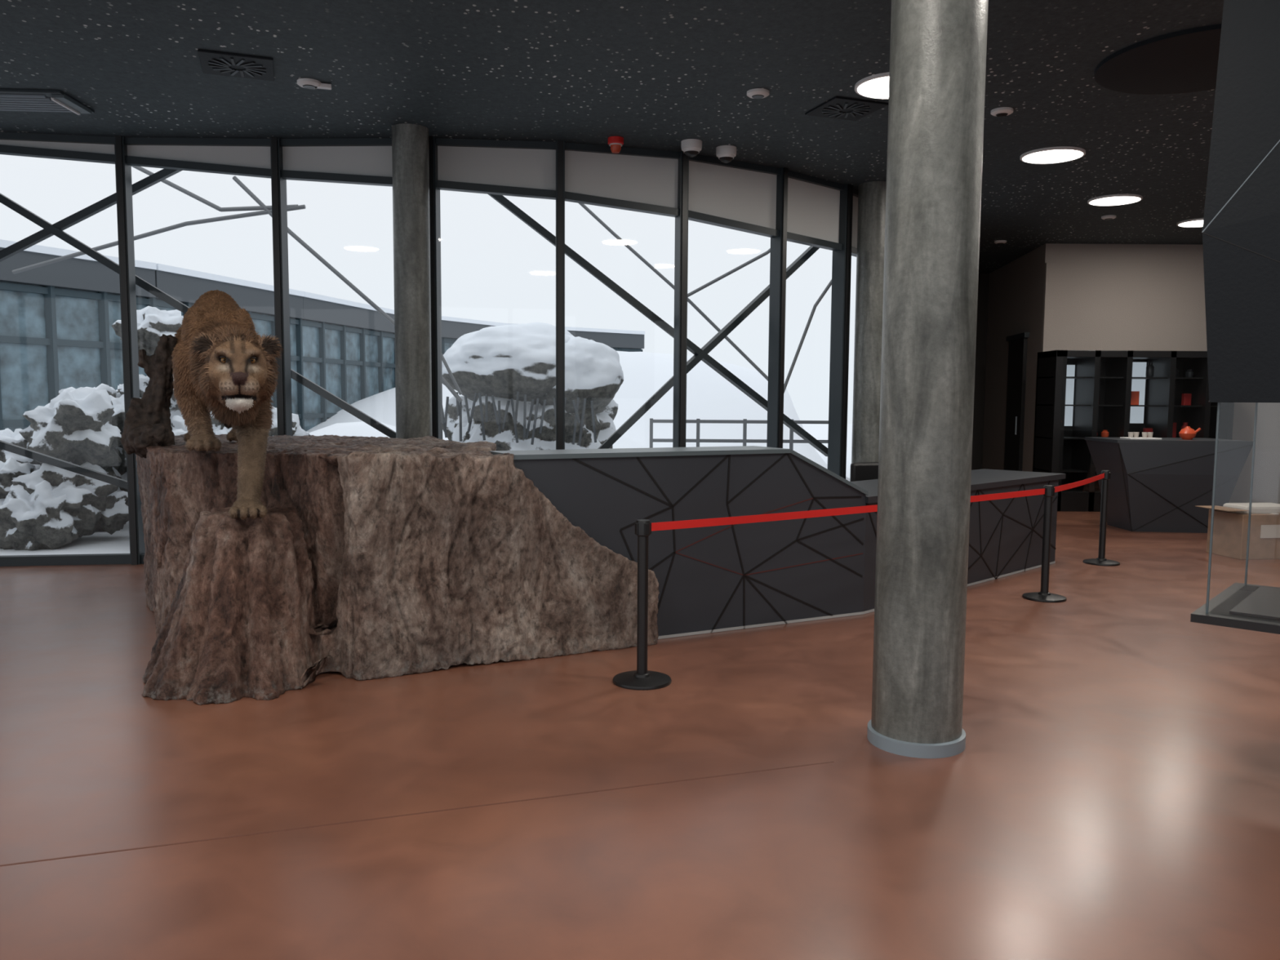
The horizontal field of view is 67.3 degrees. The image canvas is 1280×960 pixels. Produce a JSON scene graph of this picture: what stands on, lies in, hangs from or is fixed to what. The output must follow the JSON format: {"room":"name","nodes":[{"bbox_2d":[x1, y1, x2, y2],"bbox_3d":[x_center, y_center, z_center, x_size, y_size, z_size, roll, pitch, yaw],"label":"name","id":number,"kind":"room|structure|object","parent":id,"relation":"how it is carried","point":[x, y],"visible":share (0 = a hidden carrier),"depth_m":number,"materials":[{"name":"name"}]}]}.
{"room":"museum lobby","nodes":[
{"label":"museum lobby","id":0,"kind":"room"},
{"bbox_2d":[0,280,147,432],"bbox_3d":[-11.587,-2.001,19.808,0.100,3.800,3.493,3,5,24],"label":"building windows","id":1,"kind":"structure","parent":0,"point":[24,371],"depth_m":19.05,"materials":[{"name":"glass"}]},
{"bbox_2d":[44,285,59,403],"bbox_3d":[-11.729,-1.953,19.237,0.130,3.800,0.140,0,5,0],"label":"facade mullion","id":2,"kind":"object","parent":1,"relation":"attached to","point":[50,298],"visible":0.64,"depth_m":19.13,"materials":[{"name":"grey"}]},
{"bbox_2d":[0,335,122,349],"bbox_3d":[-11.490,-2.794,19.701,0.080,0.130,3.493,3,5,24],"label":"transom","id":3,"kind":"object","parent":1,"relation":"attached to","point":[3,339],"visible":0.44,"depth_m":19.27,"materials":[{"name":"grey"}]},
{"bbox_2d":[0,282,151,305],"bbox_3d":[-11.483,-3.790,19.616,0.080,0.130,3.493,3,5,24],"label":"transom","id":4,"kind":"object","parent":1,"relation":"attached to","point":[3,286],"visible":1,"depth_m":19.35,"materials":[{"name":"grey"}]},
{"bbox_2d":[0,247,155,297],"bbox_3d":[-11.572,-4.192,19.622,0.500,0.600,3.493,3,5,24],"label":"roof band","id":5,"kind":"object","parent":1,"relation":"on","point":[76,273],"visible":0.78,"depth_m":19.28,"materials":[{"name":"grey"}]},
{"bbox_2d":[0,239,156,269],"bbox_3d":[-11.569,-4.561,19.591,0.600,0.140,3.493,3,5,24],"label":"snow","id":6,"kind":"object","parent":5,"relation":"on","point":[3,243],"visible":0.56,"depth_m":19.09,"materials":[{"name":"white"}]},
{"bbox_2d":[97,291,111,386],"bbox_3d":[-11.261,-2.040,20.300,0.130,3.800,0.140,0,5,0],"label":"facade mullion","id":7,"kind":"object","parent":1,"relation":"attached to","point":[104,322],"visible":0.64,"depth_m":20.18,"materials":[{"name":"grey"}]},
{"bbox_2d":[155,298,297,413],"bbox_3d":[-10.234,-2.359,24.143,0.100,3.800,5.652,2,5,13],"label":"glass wall","id":8,"kind":"structure","parent":0,"point":[262,326],"depth_m":26.48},
{"bbox_2d":[153,270,303,318],"bbox_3d":[-10.219,-4.551,23.957,0.500,0.600,5.652,2,5,13],"label":"roof band","id":9,"kind":"object","parent":8,"relation":"on","point":[184,288],"visible":0.5,"depth_m":23.36,"materials":[{"name":"grey"}]},
{"bbox_2d":[155,263,304,297],"bbox_3d":[-10.217,-4.920,23.926,0.600,0.140,5.652,2,5,13],"label":"snow","id":10,"kind":"object","parent":9,"relation":"on","point":[160,267],"visible":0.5,"depth_m":23.12,"materials":[{"name":"white"}]},
{"bbox_2d":[302,319,394,431],"bbox_3d":[-8.981,-2.837,29.872,0.100,3.800,6.119,1,5,11],"label":"building windows","id":11,"kind":"structure","parent":0,"point":[312,401],"depth_m":29.04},
{"bbox_2d":[295,318,304,430],"bbox_3d":[-9.485,-2.585,26.863,0.130,3.800,0.140,0,5,0],"label":"facade mullion","id":12,"kind":"object","parent":11,"relation":"attached to","point":[298,327],"visible":0.64,"depth_m":26.78,"materials":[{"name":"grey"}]},
{"bbox_2d":[318,321,326,422],"bbox_3d":[-9.244,-2.685,28.059,0.130,3.800,0.140,0,5,0],"label":"facade mullion","id":13,"kind":"object","parent":11,"relation":"attached to","point":[322,331],"visible":0.5,"depth_m":27.96,"materials":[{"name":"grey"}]},
{"bbox_2d":[339,324,346,409],"bbox_3d":[-9.003,-2.784,29.255,0.130,3.800,0.140,0,5,0],"label":"facade mullion","id":14,"kind":"object","parent":11,"relation":"attached to","point":[343,333],"visible":0.64,"depth_m":29.14,"materials":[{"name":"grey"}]},
{"bbox_2d":[301,297,394,333],"bbox_3d":[-8.966,-5.029,29.686,0.500,0.600,6.119,1,5,11],"label":"roof band","id":15,"kind":"object","parent":11,"relation":"on","point":[315,310],"visible":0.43,"depth_m":28.91,"materials":[{"name":"grey"}]},
{"bbox_2d":[303,291,394,314],"bbox_3d":[-8.963,-5.397,29.655,0.600,0.140,6.119,1,5,11],"label":"snow","id":16,"kind":"object","parent":15,"relation":"on","point":[308,295],"visible":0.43,"depth_m":28.69,"materials":[{"name":"white"}]},
{"bbox_2d":[302,320,394,337],"bbox_3d":[-8.871,-4.628,29.701,0.080,0.130,6.119,1,5,11],"label":"transom","id":17,"kind":"object","parent":11,"relation":"attached to","point":[308,323],"visible":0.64,"depth_m":29.24,"materials":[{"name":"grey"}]},
{"bbox_2d":[302,356,395,368],"bbox_3d":[-8.877,-3.631,29.785,0.080,0.130,6.119,1,5,11],"label":"transom","id":18,"kind":"object","parent":11,"relation":"attached to","point":[304,358],"visible":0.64,"depth_m":29.38,"materials":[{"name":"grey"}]},
{"bbox_2d":[359,328,365,399],"bbox_3d":[-8.762,-2.884,30.451,0.130,3.800,0.140,0,5,0],"label":"facade mullion","id":19,"kind":"object","parent":11,"relation":"attached to","point":[362,353],"visible":0.64,"depth_m":30.34,"materials":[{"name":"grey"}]},
{"bbox_2d":[377,330,383,392],"bbox_3d":[-8.522,-2.984,31.646,0.130,3.800,0.140,0,5,0],"label":"facade mullion","id":20,"kind":"object","parent":11,"relation":"attached to","point":[380,371],"visible":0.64,"depth_m":31.53,"materials":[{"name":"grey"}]},
{"bbox_2d":[444,337,457,352],"bbox_3d":[-6.928,-3.288,35.353,0.100,3.800,5.780,3,6,30],"label":"glass wall","id":21,"kind":"structure","parent":0,"point":[447,345],"depth_m":34.98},
{"bbox_2d":[441,320,494,338],"bbox_3d":[-6.913,-5.480,35.167,0.500,0.600,5.780,3,6,30],"label":"roof band","id":22,"kind":"object","parent":21,"relation":"on","point":[450,329],"visible":0.29,"depth_m":35.11,"materials":[{"name":"grey"}]},
{"bbox_2d":[0,0,1223,273],"bbox_3d":[1.372,-3.218,7.404,21.300,0.300,22.300,0,5,0],"label":"ceiling","id":23,"kind":"structure","parent":0,"point":[651,74],"depth_m":7.44,"materials":[{"name":"black"}]},
{"bbox_2d":[0,88,94,115],"bbox_3d":[-5.428,-3.132,7.967,1.501,0.060,0.550,0,5,-3],"label":"ceiling vent","id":24,"kind":"object","parent":23,"relation":"in","point":[11,100],"visible":1,"depth_m":7.93,"materials":[{"name":"grey"}]},
{"bbox_2d":[0,132,114,144],"bbox_3d":[-5.688,-3.228,9.078,1.498,0.060,0.100,0,5,-9],"label":"rail","id":25,"kind":"object","parent":23,"relation":"attached to","point":[3,135],"visible":0.78,"depth_m":9.06,"materials":[{"name":"grey"}]},
{"bbox_2d":[124,137,270,146],"bbox_3d":[-4.208,-3.228,9.202,1.480,0.060,0.100,0,5,-1],"label":"rail","id":26,"kind":"object","parent":23,"relation":"attached to","point":[128,140],"visible":0.79,"depth_m":9.15,"materials":[{"name":"grey"}]},
{"bbox_2d":[197,48,274,80],"bbox_3d":[-2.979,-3.061,7.118,0.500,0.024,0.500,-1,5,-20],"label":"ceiling vent","id":27,"kind":"object","parent":23,"relation":"in","point":[217,63],"visible":1,"depth_m":7.07,"materials":[{"name":"black"}]},
{"bbox_2d":[280,137,391,146],"bbox_3d":[-2.718,-3.216,9.178,1.502,0.060,0.100,1,5,3],"label":"rail","id":28,"kind":"object","parent":23,"relation":"attached to","point":[359,141],"visible":0.64,"depth_m":9.14,"materials":[{"name":"grey"}]},
{"bbox_2d":[435,137,555,149],"bbox_3d":[-1.368,-3.209,9.202,1.206,0.060,0.100,0,5,-6],"label":"rail","id":29,"kind":"object","parent":23,"relation":"attached to","point":[439,141],"visible":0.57,"depth_m":9.16,"materials":[{"name":"grey"}]},
{"bbox_2d":[564,142,679,159],"bbox_3d":[-0.173,-3.220,9.432,1.238,0.060,0.100,-1,5,-16],"label":"rail","id":30,"kind":"object","parent":23,"relation":"attached to","point":[568,146],"visible":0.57,"depth_m":9.40,"materials":[{"name":"grey"}]},
{"bbox_2d":[680,138,702,157],"bbox_3d":[0.491,-3.153,9.166,0.200,0.140,0.200,0,5,0],"label":"dome camera","id":31,"kind":"object","parent":23,"relation":"attached to","point":[691,148],"visible":1,"depth_m":9.10,"materials":[{"name":"white plastic"}]},
{"bbox_2d":[715,145,736,163],"bbox_3d":[0.842,-3.169,9.385,0.200,0.140,0.200,0,5,0],"label":"dome camera","id":32,"kind":"object","parent":23,"relation":"attached to","point":[726,153],"visible":1,"depth_m":9.32,"materials":[{"name":"white plastic"}]},
{"bbox_2d":[688,154,779,174],"bbox_3d":[0.957,-3.255,9.930,1.257,0.060,0.100,-3,6,-32],"label":"rail","id":33,"kind":"object","parent":23,"relation":"attached to","point":[700,158],"visible":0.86,"depth_m":9.91,"materials":[{"name":"grey"}]},
{"bbox_2d":[787,170,844,190],"bbox_3d":[1.913,-3.309,10.642,1.140,0.060,0.100,-4,7,-42],"label":"rail","id":34,"kind":"object","parent":23,"relation":"attached to","point":[793,175],"visible":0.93,"depth_m":10.60,"materials":[{"name":"grey"}]},
{"bbox_2d":[804,96,888,120],"bbox_3d":[1.731,-3.110,8.075,0.500,0.024,0.500,-1,5,-20],"label":"ceiling vent","id":35,"kind":"object","parent":23,"relation":"in","point":[838,108],"visible":0.93,"depth_m":8.03,"materials":[{"name":"black"}]},
{"bbox_2d":[854,71,889,98],"bbox_3d":[1.971,-3.056,7.457,0.600,0.025,0.600,0,5,0],"label":"ceiling light","id":36,"kind":"object","parent":23,"relation":"in","point":[876,86],"depth_m":7.48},
{"bbox_2d":[1019,146,1085,164],"bbox_3d":[4.092,-3.218,9.540,0.600,0.025,0.600,0,5,0],"label":"ceiling light","id":37,"kind":"object","parent":23,"relation":"in","point":[1062,153],"depth_m":9.51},
{"bbox_2d":[1087,194,1142,205],"bbox_3d":[5.743,-3.384,11.632,0.600,0.025,0.600,0,5,0],"label":"ceiling light","id":38,"kind":"object","parent":23,"relation":"in","point":[1113,199],"depth_m":11.60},
{"bbox_2d":[1094,23,1222,94],"bbox_3d":[4.020,-2.987,6.870,1.400,0.035,1.400,0,5,0],"label":"ceiling recess","id":39,"kind":"object","parent":23,"relation":"in","point":[1186,60],"depth_m":6.90,"materials":[{"name":"paint"}]},
{"bbox_2d":[0,511,1279,959],"bbox_3d":[1.343,1.041,7.765,21.300,0.051,22.300,0,5,0],"label":"floor","id":40,"kind":"structure","parent":0,"point":[1113,793],"depth_m":4.03,"materials":[{"name":"concrete"}]},
{"bbox_2d":[0,553,130,566],"bbox_3d":[-5.715,0.783,9.418,1.498,0.090,0.100,0,5,-9],"label":"rail","id":41,"kind":"object","parent":40,"relation":"on","point":[100,558],"visible":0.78,"depth_m":9.39,"materials":[{"name":"grey"}]},
{"bbox_2d":[114,136,145,564],"bbox_3d":[-4.962,-1.220,9.363,0.085,4.100,0.170,0,5,-9],"label":"mullion","id":42,"kind":"object","parent":40,"relation":"on","point":[127,184],"visible":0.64,"depth_m":9.31,"materials":[{"name":"grey"}]},
{"bbox_2d":[115,135,137,564],"bbox_3d":[-4.948,-1.212,9.275,0.055,4.100,0.037,0,5,0],"label":"mullion cover","id":43,"kind":"object","parent":42,"relation":"attached to","point":[117,138],"depth_m":9.24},
{"bbox_2d":[125,155,271,178],"bbox_3d":[-4.210,-2.999,9.222,1.486,0.190,0.100,0,5,-1],"label":"rail","id":44,"kind":"object","parent":42,"relation":"attached to","point":[130,160],"visible":0.79,"depth_m":9.18,"materials":[{"name":"grey"}]},
{"bbox_2d":[127,145,271,168],"bbox_3d":[-4.209,-3.090,9.234,1.480,0.240,0.040,0,5,-1],"label":"blind","id":45,"kind":"object","parent":44,"relation":"attached to","point":[259,157],"visible":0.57,"depth_m":9.21,"materials":[{"name":"grey fabric"}]},
{"bbox_2d":[270,137,292,435],"bbox_3d":[-3.482,-1.211,9.383,0.087,4.100,0.171,0,5,0],"label":"mullion","id":46,"kind":"object","parent":40,"relation":"on","point":[282,182],"visible":0.43,"depth_m":9.31,"materials":[{"name":"grey"}]},
{"bbox_2d":[271,137,284,435],"bbox_3d":[-3.481,-1.204,9.294,0.051,4.100,0.031,0,5,0],"label":"mullion cover","id":47,"kind":"object","parent":46,"relation":"attached to","point":[273,140],"depth_m":9.22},
{"bbox_2d":[280,169,392,186],"bbox_3d":[-2.720,-2.877,9.206,1.506,0.170,0.100,1,5,3],"label":"rail","id":48,"kind":"object","parent":46,"relation":"attached to","point":[286,174],"visible":0.71,"depth_m":9.17,"materials":[{"name":"grey"}]},
{"bbox_2d":[282,146,392,177],"bbox_3d":[-2.719,-3.028,9.213,1.502,0.340,0.040,1,5,3],"label":"blind","id":49,"kind":"object","parent":48,"relation":"attached to","point":[376,161],"visible":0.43,"depth_m":9.20,"materials":[{"name":"grey fabric"}]},
{"bbox_2d":[120,333,659,705],"bbox_3d":[-2.190,-0.015,7.334,3.105,2.081,3.939,-2,6,-30],"label":"rock","id":50,"kind":"object","parent":40,"relation":"on","point":[371,557],"visible":0.95,"depth_m":5.80,"materials":[{"name":"stone"}]},
{"bbox_2d":[170,289,282,519],"bbox_3d":[-2.704,-0.577,6.234,0.598,1.444,2.661,-2,5,-25],"label":"lion","id":51,"kind":"object","parent":50,"relation":"on","point":[221,366],"visible":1,"depth_m":5.51},
{"bbox_2d":[391,123,431,439],"bbox_3d":[-2.112,-1.166,8.955,0.330,4.100,0.330,0,5,0],"label":"column","id":52,"kind":"structure","parent":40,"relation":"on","point":[410,142],"depth_m":8.77,"materials":[{"name":"concrete"}]},
{"bbox_2d":[433,137,442,439],"bbox_3d":[-1.982,-1.195,9.313,0.085,4.100,0.170,1,5,3],"label":"mullion","id":53,"kind":"object","parent":40,"relation":"on","point":[437,192],"visible":0.29,"depth_m":9.24,"materials":[{"name":"grey"}]},
{"bbox_2d":[428,136,436,437],"bbox_3d":[-1.986,-1.188,9.224,0.052,4.100,0.032,0,5,0],"label":"mullion cover","id":54,"kind":"object","parent":53,"relation":"attached to","point":[430,138],"depth_m":9.16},
{"bbox_2d":[436,179,555,199],"bbox_3d":[-1.371,-2.785,9.238,1.210,0.140,0.100,0,5,-6],"label":"rail","id":55,"kind":"object","parent":53,"relation":"attached to","point":[441,184],"visible":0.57,"depth_m":9.20,"materials":[{"name":"grey"}]},
{"bbox_2d":[437,146,555,190],"bbox_3d":[-1.372,-2.986,9.241,1.206,0.410,0.040,0,5,-6],"label":"blind","id":56,"kind":"object","parent":55,"relation":"attached to","point":[514,167],"visible":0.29,"depth_m":9.22,"materials":[{"name":"grey fabric"}]},
{"bbox_2d":[555,141,564,449],"bbox_3d":[-0.782,-1.197,9.433,0.085,4.100,0.170,0,5,-6],"label":"mullion","id":57,"kind":"object","parent":40,"relation":"on","point":[556,141],"visible":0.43,"depth_m":9.30,"materials":[{"name":"grey"}]},
{"bbox_2d":[557,140,563,449],"bbox_3d":[-0.773,-1.190,9.344,0.054,4.100,0.035,0,5,0],"label":"mullion cover","id":58,"kind":"object","parent":57,"relation":"attached to","point":[560,143],"depth_m":9.28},
{"bbox_2d":[564,191,679,217],"bbox_3d":[-0.177,-2.712,9.475,1.243,0.170,0.100,-1,5,-16],"label":"rail","id":59,"kind":"object","parent":57,"relation":"attached to","point":[569,196],"visible":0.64,"depth_m":9.43,"materials":[{"name":"grey"}]},
{"bbox_2d":[564,150,678,208],"bbox_3d":[-0.180,-2.948,9.474,1.238,0.510,0.040,-1,5,-16],"label":"blind","id":60,"kind":"object","parent":59,"relation":"attached to","point":[637,179],"visible":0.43,"depth_m":9.46,"materials":[{"name":"grey fabric"}]},
{"bbox_2d":[672,151,688,447],"bbox_3d":[0.408,-1.218,9.772,0.085,4.100,0.170,-1,5,-16],"label":"mullion","id":61,"kind":"object","parent":40,"relation":"on","point":[677,251],"visible":0.36,"depth_m":9.69,"materials":[{"name":"grey"}]},
{"bbox_2d":[679,151,688,447],"bbox_3d":[0.433,-1.210,9.686,0.057,4.100,0.043,0,5,0],"label":"mullion cover","id":62,"kind":"object","parent":61,"relation":"attached to","point":[685,158],"depth_m":9.62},
{"bbox_2d":[688,209,778,237],"bbox_3d":[0.953,-2.652,9.981,1.262,0.160,0.100,-3,6,-32],"label":"rail","id":63,"kind":"object","parent":61,"relation":"attached to","point":[692,215],"visible":0.93,"depth_m":9.94,"materials":[{"name":"grey"}]},
{"bbox_2d":[688,160,777,229],"bbox_3d":[0.945,-2.937,9.974,1.257,0.600,0.040,-3,6,-32],"label":"blind","id":64,"kind":"object","parent":63,"relation":"on","point":[745,196],"visible":0.71,"depth_m":9.96,"materials":[{"name":"grey fabric"}]},
{"bbox_2d":[766,167,787,448],"bbox_3d":[1.479,-1.266,10.429,0.085,4.100,0.170,-3,6,-32],"label":"mullion","id":65,"kind":"object","parent":40,"relation":"on","point":[775,242],"visible":0.5,"depth_m":10.36,"materials":[{"name":"grey"}]},
{"bbox_2d":[777,167,788,448],"bbox_3d":[1.526,-1.260,10.353,0.059,4.100,0.052,0,5,0],"label":"mullion cover","id":66,"kind":"object","parent":65,"relation":"attached to","point":[785,171],"depth_m":10.29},
{"bbox_2d":[786,231,842,251],"bbox_3d":[1.908,-2.651,10.698,1.141,0.090,0.100,-4,7,-42],"label":"rail","id":67,"kind":"object","parent":65,"relation":"attached to","point":[793,237],"visible":0.93,"depth_m":10.67,"materials":[{"name":"grey"}]},
{"bbox_2d":[786,177,839,243],"bbox_3d":[1.897,-2.981,10.685,1.140,0.620,0.040,-4,7,-42],"label":"blind","id":68,"kind":"object","parent":67,"relation":"attached to","point":[813,210],"visible":0.79,"depth_m":10.68,"materials":[{"name":"grey fabric"}]},
{"bbox_2d":[488,445,1066,639],"bbox_3d":[1.706,0.343,8.078,6.390,1.307,1.126,-4,6,-40],"label":"reception desk","id":69,"kind":"object","parent":40,"relation":"on","point":[714,579],"visible":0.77,"depth_m":6.93,"materials":[{"name":"grey"}]},
{"bbox_2d":[850,468,1066,503],"bbox_3d":[2.750,0.029,8.924,3.624,0.050,0.880,-4,7,-44],"label":"countertop","id":70,"kind":"structure","parent":69,"relation":"on","point":[984,478],"depth_m":9.18,"materials":[{"name":"grey"}]},
{"bbox_2d":[612,488,1046,690],"bbox_3d":[1.677,0.625,6.726,4.343,0.960,0.347,-3,6,-34],"label":"stanchion","id":71,"kind":"object","parent":40,"relation":"on","point":[641,679],"visible":0.98,"depth_m":5.64,"materials":[{"name":"black metal"}]},
{"bbox_2d":[827,184,847,475],"bbox_3d":[2.319,-1.326,11.197,0.130,4.100,0.170,-4,7,-42],"label":"mullion","id":72,"kind":"object","parent":40,"relation":"on","point":[838,264],"visible":0.5,"depth_m":11.13,"materials":[{"name":"grey"}]},
{"bbox_2d":[840,184,853,479],"bbox_3d":[2.380,-1.320,11.131,0.078,4.100,0.075,0,5,0],"label":"mullion cover","id":73,"kind":"object","parent":72,"relation":"attached to","point":[850,187],"depth_m":11.08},
{"bbox_2d":[849,462,878,481],"bbox_3d":[2.233,0.315,10.011,0.610,1.030,0.631,0,5,0],"label":"office chair","id":74,"kind":"object","parent":40,"relation":"on","point":[860,471],"visible":0.07,"depth_m":9.72,"materials":[{"name":"black plastic"}]},
{"bbox_2d":[851,181,886,463],"bbox_3d":[2.669,-1.317,11.127,0.380,4.100,0.380,0,5,0],"label":"column","id":75,"kind":"structure","parent":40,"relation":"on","point":[871,195],"depth_m":10.94,"materials":[{"name":"concrete"}]},
{"bbox_2d":[866,720,965,758],"bbox_3d":[1.349,1.244,4.701,0.462,0.064,0.462,0,5,0],"label":"ring","id":76,"kind":"object","parent":40,"relation":"on","point":[940,750],"visible":0.52,"depth_m":4.51,"materials":[{"name":"grey"}]},
{"bbox_2d":[871,0,988,743],"bbox_3d":[1.362,-0.767,4.531,0.426,4.100,0.426,0,5,0],"label":"column","id":77,"kind":"structure","parent":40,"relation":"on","point":[938,48],"depth_m":4.38,"materials":[{"name":"concrete"}]},
{"bbox_2d":[1022,472,1105,602],"bbox_3d":[3.959,0.453,8.933,0.348,0.960,2.372,3,6,32],"label":"stanchion","id":78,"kind":"object","parent":40,"relation":"on","point":[1043,596],"visible":1,"depth_m":8.06,"materials":[{"name":"black metal"}]},
{"bbox_2d":[1082,470,1119,566],"bbox_3d":[4.755,0.380,9.865,0.348,0.960,0.348,0,5,0],"label":"stanchion","id":79,"kind":"object","parent":40,"relation":"on","point":[1100,560],"visible":0.95,"depth_m":9.84,"materials":[{"name":"black plastic"}]},
{"bbox_2d":[1032,350,1234,511],"bbox_3d":[7.555,-0.751,14.778,2.700,2.420,0.714,0,5,0],"label":"shelving unit","id":80,"kind":"object","parent":40,"relation":"on","point":[1080,394],"visible":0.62,"depth_m":14.63,"materials":[{"name":"black wood"}]},
{"bbox_2d":[1040,376,1204,379],"bbox_3d":[7.561,-1.561,14.746,2.700,0.020,0.600,0,5,0],"label":"shelf","id":81,"kind":"object","parent":80,"relation":"attached to","point":[1041,377],"depth_m":14.52,"materials":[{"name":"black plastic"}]},
{"bbox_2d":[1034,436,1221,439],"bbox_3d":[7.555,-0.644,14.824,2.700,0.020,0.600,0,5,0],"label":"shelf","id":82,"kind":"object","parent":80,"relation":"attached to","point":[1035,437],"depth_m":14.71,"materials":[{"name":"black plastic"}]},
{"bbox_2d":[1035,404,1225,407],"bbox_3d":[7.558,-1.143,14.782,2.700,0.020,0.600,0,5,0],"label":"shelf","id":83,"kind":"object","parent":80,"relation":"attached to","point":[1037,405],"depth_m":14.61,"materials":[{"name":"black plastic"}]},
{"bbox_2d":[1084,436,1253,533],"bbox_3d":[6.820,0.061,12.518,1.632,1.185,1.055,0,5,0],"label":"counter","id":84,"kind":"object","parent":40,"relation":"on","point":[1155,486],"depth_m":12.15,"materials":[{"name":"grey"}]},
{"bbox_2d":[1084,436,1253,444],"bbox_3d":[6.824,-0.510,12.473,1.632,0.040,1.050,0,5,0],"label":"countertop","id":85,"kind":"structure","parent":84,"relation":"on","point":[1116,440],"depth_m":12.08,"materials":[{"name":"grey"}]},
{"bbox_2d":[1190,0,1279,634],"bbox_3d":[3.118,-1.066,3.848,1.334,3.367,0.984,5,6,41],"label":"display case","id":86,"kind":"object","parent":40,"relation":"on","point":[1241,230],"visible":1,"depth_m":3.85,"materials":[{"name":"black metal"}]},
{"bbox_2d":[1190,582,1279,634],"bbox_3d":[3.128,0.594,3.990,1.300,0.035,0.950,5,6,41],"label":"tray","id":87,"kind":"object","parent":86,"relation":"on","point":[1255,607],"depth_m":4.14,"materials":[{"name":"plastic"}]},
{"bbox_2d":[1201,0,1279,402],"bbox_3d":[3.120,-1.526,3.808,1.648,2.444,1.619,0,5,0],"label":"hood","id":88,"kind":"object","parent":86,"relation":"attached to","point":[1241,230],"depth_m":3.84,"materials":[{"name":"black"}]},
{"bbox_2d":[1196,502,1279,559],"bbox_3d":[6.717,0.543,10.455,1.150,0.560,0.514,0,5,-9],"label":"cardboard box","id":89,"kind":"object","parent":40,"relation":"on","point":[1230,526],"visible":0.97,"depth_m":10.23,"materials":[{"name":"cardboard"}]},
{"bbox_3d":[-6.442,-1.210,9.134,0.110,4.100,0.181,0,5,0],"label":"mullion","id":90,"kind":"object","parent":40,"relation":"on","visible":0},
{"bbox_2d":[0,144,115,164],"bbox_3d":[-5.689,-3.093,9.089,1.501,0.140,0.100,0,5,-9],"label":"rail","id":91,"kind":"object","parent":90,"relation":"attached to","point":[13,150],"visible":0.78,"depth_m":9.08,"materials":[{"name":"grey"}]},
{"bbox_2d":[0,139,115,154],"bbox_3d":[-5.692,-3.150,9.104,1.498,0.120,0.040,0,5,-9],"label":"blind","id":92,"kind":"object","parent":91,"relation":"attached to","point":[91,148],"visible":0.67,"depth_m":9.12,"materials":[{"name":"grey fabric"}]},
{"bbox_2d":[971,273,989,470],"bbox_3d":[8.313,-1.926,18.750,7.400,4.100,0.100,0,5,0],"label":"wall","id":93,"kind":"structure","parent":0,"point":[983,279],"depth_m":18.68,"materials":[{"name":"grey"}]},
{"bbox_2d":[982,243,1279,503],"bbox_3d":[9.152,-1.764,16.906,5.720,4.100,3.600,0,5,0],"label":"wall","id":94,"kind":"structure","parent":0,"point":[1136,297],"depth_m":15.06,"materials":[{"name":"paint"}]},
{"bbox_2d":[1004,337,1027,471],"bbox_3d":[6.400,-1.038,16.417,0.060,2.700,0.905,1,5,6],"label":"door","id":95,"kind":"structure","parent":94,"relation":"in","point":[1017,350],"depth_m":16.28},
{"bbox_2d":[1041,262,1055,351],"bbox_3d":[6.360,-1.478,15.095,0.140,3.800,0.060,0,5,0],"label":"trim","id":96,"kind":"structure","parent":94,"relation":"attached to","point":[1050,268],"depth_m":14.97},
{"bbox_3d":[-2.725,-3.640,39.836,5.559,3.800,4.081,0,5,0],"label":"glass wall","id":97,"kind":"structure","parent":0,"visible":0},
{"bbox_2d":[568,330,644,348],"bbox_3d":[-2.710,-5.832,39.651,6.801,0.600,0.500,-3,6,-36],"label":"roof band","id":98,"kind":"object","parent":97,"relation":"on","point":[611,340],"visible":0.43,"depth_m":40.56,"materials":[{"name":"grey"}]},
{"bbox_2d":[505,323,644,334],"bbox_3d":[-2.708,-6.200,39.619,6.801,0.140,0.600,-3,6,-36],"label":"snow","id":99,"kind":"object","parent":98,"relation":"on","point":[567,328],"visible":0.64,"depth_m":40.08,"materials":[{"name":"white"}]},
{"label":"outside","id":100,"kind":"structure","parent":0,"visible":0},
{"bbox_2d":[12,165,831,402],"bbox_3d":[-2.627,-2.733,12.816,11.465,3.391,0.056,0,5,0],"label":"braces","id":101,"kind":"object","parent":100,"point":[268,209],"visible":0.57,"depth_m":12.78,"materials":[{"name":"grey"}]},
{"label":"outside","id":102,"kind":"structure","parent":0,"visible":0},
{"bbox_2d":[0,351,852,555],"bbox_3d":[0.013,-1.954,24.924,90.000,3.200,90.000,0,5,0],"label":"snowy ground","id":103,"kind":"structure","parent":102,"point":[709,395],"depth_m":23.42,"materials":[{"name":"white"}]},
{"bbox_2d":[0,306,311,551],"bbox_3d":[-6.706,-0.586,12.398,4.599,3.310,3.773,0,5,0],"label":"rock","id":104,"kind":"object","parent":103,"relation":"on","point":[43,505],"visible":0.46,"depth_m":11.26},
{"bbox_2d":[0,168,827,488],"bbox_3d":[-3.120,-1.277,9.894,11.407,4.312,1.173,-1,5,-12],"label":"diagonal brace","id":105,"kind":"object","parent":103,"relation":"on","point":[49,229],"visible":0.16,"depth_m":9.75,"materials":[{"name":"grey"}]},
{"bbox_2d":[441,321,623,450],"bbox_3d":[-1.741,-0.798,15.017,2.882,3.273,2.496,0,5,-7],"label":"boulder","id":106,"kind":"object","parent":103,"relation":"on","point":[504,375],"visible":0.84,"depth_m":14.16,"materials":[{"name":"grey"}]},
{"bbox_2d":[649,417,828,449],"bbox_3d":[1.903,-0.460,17.523,3.460,1.300,0.060,0,5,0],"label":"fence","id":107,"kind":"object","parent":103,"relation":"on","point":[744,421],"visible":0.37,"depth_m":17.46,"materials":[{"name":"grey"}]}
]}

